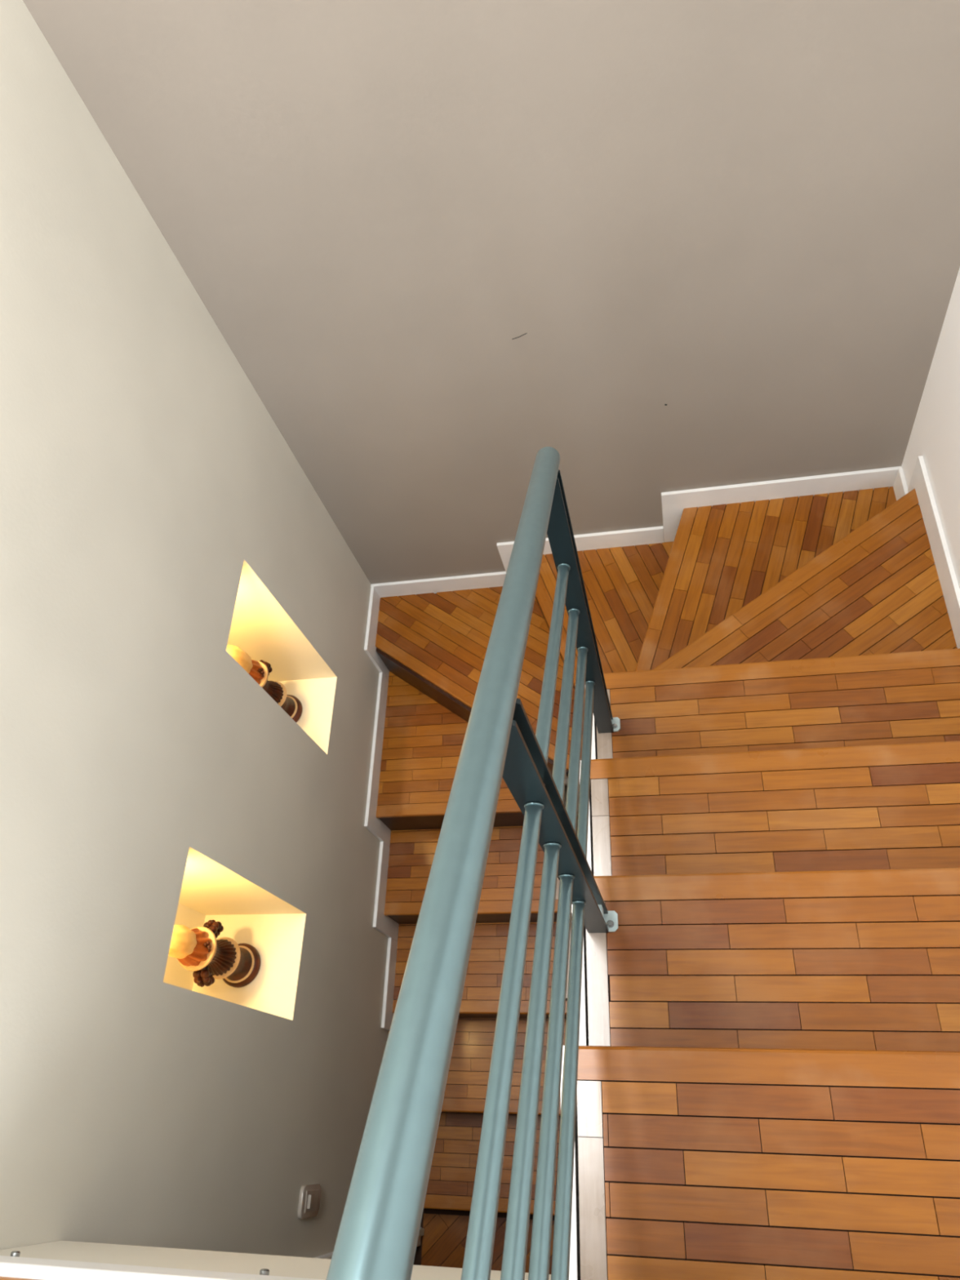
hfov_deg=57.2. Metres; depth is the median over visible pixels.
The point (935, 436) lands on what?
wall
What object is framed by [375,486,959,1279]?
staircase
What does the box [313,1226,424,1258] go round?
trim
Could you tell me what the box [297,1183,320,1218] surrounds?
light switch
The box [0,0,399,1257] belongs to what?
wall
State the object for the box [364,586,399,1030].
baseboard
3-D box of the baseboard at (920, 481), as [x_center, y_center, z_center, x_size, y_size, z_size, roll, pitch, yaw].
[1.093,0.129,1.766,0.012,0.993,1.815,-5,60,12]
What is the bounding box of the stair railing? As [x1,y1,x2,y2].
[325,446,620,1279]
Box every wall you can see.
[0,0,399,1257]
[22,0,959,584]
[901,267,959,588]
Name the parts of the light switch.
frame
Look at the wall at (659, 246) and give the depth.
1.89 m
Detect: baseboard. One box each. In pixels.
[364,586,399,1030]
[370,466,901,597]
[893,455,959,648]
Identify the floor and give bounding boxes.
[0,1275,41,1279]
[413,814,577,1274]
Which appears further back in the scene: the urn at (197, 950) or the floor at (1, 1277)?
the urn at (197, 950)
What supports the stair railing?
on the staircase
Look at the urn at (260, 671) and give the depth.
2.58 m
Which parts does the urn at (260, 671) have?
handle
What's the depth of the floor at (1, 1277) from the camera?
1.10 m
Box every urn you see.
[168,920,260,987]
[226,644,302,722]
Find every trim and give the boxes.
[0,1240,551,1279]
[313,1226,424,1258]
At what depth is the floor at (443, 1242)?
3.07 m
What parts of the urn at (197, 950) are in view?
handle, handle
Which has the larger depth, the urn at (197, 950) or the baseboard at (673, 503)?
the baseboard at (673, 503)

